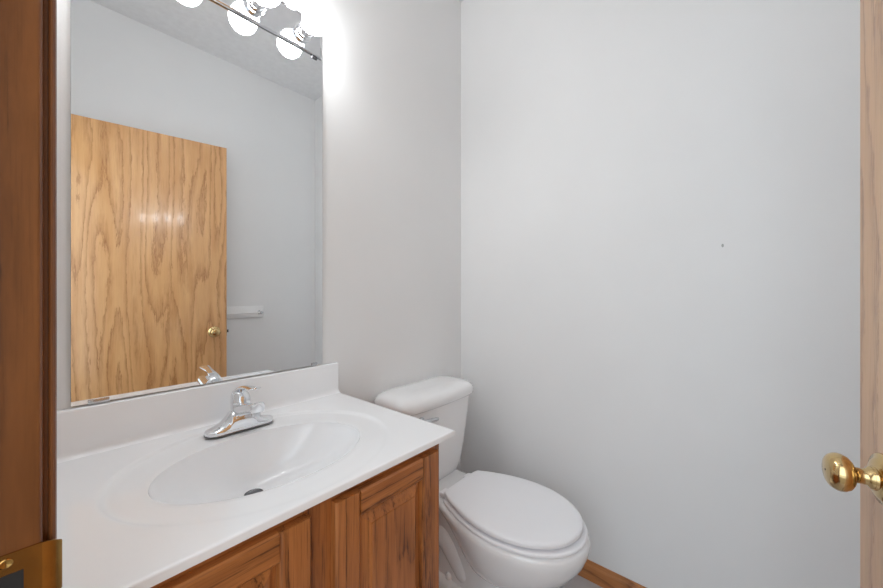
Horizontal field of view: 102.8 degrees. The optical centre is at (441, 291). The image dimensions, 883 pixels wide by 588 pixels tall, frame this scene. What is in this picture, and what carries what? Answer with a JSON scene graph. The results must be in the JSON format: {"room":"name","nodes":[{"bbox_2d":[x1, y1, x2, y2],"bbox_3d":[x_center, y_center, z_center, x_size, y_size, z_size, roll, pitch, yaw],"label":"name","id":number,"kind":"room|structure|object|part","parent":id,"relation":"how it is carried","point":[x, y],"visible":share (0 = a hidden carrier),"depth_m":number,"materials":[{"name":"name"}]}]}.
{"room":"bathroom","nodes":[
{"label":"bathroom","id":0,"kind":"room"},
{"bbox_2d":[57,0,460,470],"bbox_3d":[-0.420,-0.179,1.329,0.100,2.695,1.687,0,0,41],"label":"wall","id":1,"kind":"structure","parent":0,"point":[391,69],"depth_m":1.45,"materials":[{"name":"paint"}]},
{"bbox_2d":[71,0,321,406],"bbox_3d":[-0.620,-0.278,1.011,0.008,1.071,0.612,0,0,41],"label":"wall mirror","id":2,"kind":"object","parent":1,"relation":"attached to","point":[196,128],"visible":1,"depth_m":0.94,"materials":[{"name":"clear glass"}]},
{"bbox_2d":[57,362,339,463],"bbox_3d":[-0.605,0.313,1.008,0.036,0.108,0.708,0,0,41],"label":"backsplash","id":3,"kind":"structure","parent":1,"relation":"attached to","point":[83,431],"depth_m":0.90,"materials":[{"name":"stone"}]},
{"bbox_2d":[211,0,328,60],"bbox_3d":[-0.575,-0.872,0.969,0.132,0.118,0.610,0,0,41],"label":"vanity light","id":4,"kind":"object","parent":1,"relation":"attached to","point":[304,30],"visible":1,"depth_m":1.11,"materials":[{"name":"silver metal"}]},
{"bbox_3d":[-0.506,-0.868,1.015,0.087,0.081,0.081,0,0,41],"label":"globe bulb","id":5,"kind":"part","parent":4,"relation":"part of","materials":[{"name":"white glass"}]},
{"bbox_3d":[-0.406,-0.868,1.131,0.087,0.081,0.081,0,0,41],"label":"globe bulb","id":6,"kind":"part","parent":4,"relation":"part of","materials":[{"name":"white glass"}]},
{"bbox_2d":[558,575,601,587],"bbox_3d":[0.180,1.194,0.815,1.680,0.050,1.687,0,0,41],"label":"floor","id":7,"kind":"structure","parent":0,"point":[577,581],"depth_m":1.40,"materials":[{"name":"tile"}]},
{"bbox_2d":[151,444,438,587],"bbox_3d":[-0.421,0.773,0.820,0.554,0.790,0.669,0,0,41],"label":"vanity cabinet","id":8,"kind":"object","parent":7,"relation":"on","point":[382,531],"visible":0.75,"depth_m":0.69,"materials":[{"name":"brown wood"}]},
{"bbox_3d":[-0.329,0.423,0.515,0.018,0.052,0.177,0,0,41],"label":"door rail","id":9,"kind":"part","parent":8,"relation":"part of","materials":[{"name":"brown wood"}]},
{"bbox_3d":[-0.339,0.399,0.534,0.018,0.040,0.261,0,0,41],"label":"frame rail","id":10,"kind":"part","parent":8,"relation":"part of","materials":[{"name":"brown wood"}]},
{"bbox_2d":[57,362,454,587],"bbox_3d":[-0.406,0.382,0.837,0.558,0.246,0.708,0,0,41],"label":"vanity sink","id":11,"kind":"object","parent":8,"relation":"in","point":[144,499],"visible":0.94,"depth_m":0.79,"materials":[{"name":"ceramic"}]},
{"bbox_2d":[204,385,272,437],"bbox_3d":[-0.506,0.302,0.916,0.143,0.125,0.168,0,0,41],"label":"faucet","id":12,"kind":"object","parent":11,"relation":"on","point":[244,414],"visible":1,"depth_m":0.91,"materials":[{"name":"silver metal"}]},
{"bbox_3d":[-0.509,0.263,0.919,0.126,0.047,0.038,0,0,41],"label":"lever handle","id":13,"kind":"part","parent":12,"relation":"part of","materials":[{"name":"silver metal"}]},
{"bbox_3d":[-0.500,0.307,0.911,0.126,0.064,0.042,0,0,41],"label":"spout","id":14,"kind":"part","parent":12,"relation":"part of","materials":[{"name":"silver metal"}]},
{"bbox_3d":[-0.329,0.725,0.515,0.015,0.558,0.183,0,0,41],"label":"raised panel","id":15,"kind":"part","parent":8,"relation":"part of","materials":[{"name":"brown wood"}]},
{"bbox_3d":[-0.184,0.725,0.684,0.018,0.656,0.057,0,0,41],"label":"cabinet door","id":16,"kind":"part","parent":8,"relation":"part of","materials":[{"name":"brown wood"}]},
{"bbox_3d":[-0.127,0.399,0.781,0.018,0.040,0.265,0,0,41],"label":"frame rail","id":17,"kind":"part","parent":8,"relation":"part of","materials":[{"name":"brown wood"}]},
{"bbox_3d":[-0.108,0.725,0.773,0.015,0.558,0.183,0,0,41],"label":"raised panel","id":18,"kind":"part","parent":8,"relation":"part of","materials":[{"name":"brown wood"}]},
{"bbox_3d":[-0.108,0.423,0.773,0.018,0.052,0.177,0,0,41],"label":"door rail","id":19,"kind":"part","parent":8,"relation":"part of","materials":[{"name":"brown wood"}]},
{"bbox_2d":[374,376,589,587],"bbox_3d":[0.152,0.784,1.319,0.768,0.770,0.458,0,0,41],"label":"toilet","id":20,"kind":"object","parent":7,"relation":"on","point":[497,530],"visible":0.77,"depth_m":1.21,"materials":[{"name":"ceramic"}]},
{"bbox_3d":[-0.056,0.429,1.498,0.219,0.061,0.458,0,0,41],"label":"tank lid","id":21,"kind":"part","parent":20,"relation":"part of","materials":[{"name":"ceramic"}]},
{"bbox_3d":[-0.047,0.492,1.355,0.028,0.030,0.096,0,0,41],"label":"flush lever","id":22,"kind":"part","parent":20,"relation":"part of","materials":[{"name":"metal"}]},
{"bbox_3d":[-0.057,0.627,1.499,0.190,0.333,0.418,0,0,41],"label":"tank","id":23,"kind":"part","parent":20,"relation":"part of","materials":[{"name":"ceramic"}]},
{"bbox_3d":[0.250,0.747,1.235,0.466,0.018,0.355,0,0,41],"label":"lid","id":24,"kind":"part","parent":20,"relation":"part of","materials":[{"name":"plastic"}]},
{"bbox_3d":[0.256,0.771,1.230,0.480,0.012,0.364,0,0,41],"label":"seat","id":25,"kind":"part","parent":20,"relation":"part of","materials":[{"name":"plastic"}]},
{"bbox_2d":[461,0,859,587],"bbox_3d":[0.734,-0.179,1.384,1.580,2.695,0.100,0,0,41],"label":"wall","id":26,"kind":"structure","parent":0,"point":[660,199],"depth_m":1.25,"materials":[{"name":"paint"}]},
{"bbox_2d":[577,559,645,587],"bbox_3d":[0.660,1.131,1.375,1.458,0.076,0.011,0,0,41],"label":"baseboard","id":27,"kind":"structure","parent":26,"relation":"attached to","point":[603,577],"depth_m":1.39,"materials":[{"name":"brown wood"}]},
{"bbox_3d":[-0.033,-0.179,-0.038,4.400,2.695,0.115,0,0,41],"label":"doorway","id":28,"kind":"structure","parent":0,"visible":0},
{"bbox_2d":[0,0,61,587],"bbox_3d":[-0.416,0.140,0.293,0.073,2.058,0.136,0,0,41],"label":"door frame","id":29,"kind":"structure","parent":28,"relation":"attached to","point":[30,548],"depth_m":0.31,"materials":[{"name":"brown wood"}]},
{"bbox_3d":[-0.369,0.255,0.307,0.005,0.058,0.053,0,0,36],"label":"strike plate","id":30,"kind":"part","parent":29,"relation":"part of","materials":[{"name":"gold metal"}]},
{"bbox_3d":[-0.383,0.140,0.344,0.057,2.058,0.009,0,0,41],"label":"casing","id":31,"kind":"part","parent":29,"relation":"part of","materials":[{"name":"brown wood"}]},
{"bbox_3d":[0.205,0.140,-0.243,0.056,2.058,0.133,0,0,41],"label":"door frame","id":32,"kind":"structure","parent":28,"relation":"attached to","visible":0},
{"bbox_2d":[822,0,882,587],"bbox_3d":[0.421,0.145,0.169,0.143,2.028,0.784,0,0,31],"label":"door","id":33,"kind":"structure","parent":32,"relation":"attached to","point":[839,472],"depth_m":0.48,"materials":[{"name":"brown wood"}]},
{"bbox_3d":[0.562,0.242,0.454,0.012,0.065,0.065,0,0,31],"label":"knob","id":34,"kind":"part","parent":33,"relation":"part of","materials":[{"name":"gold metal"}]}
]}

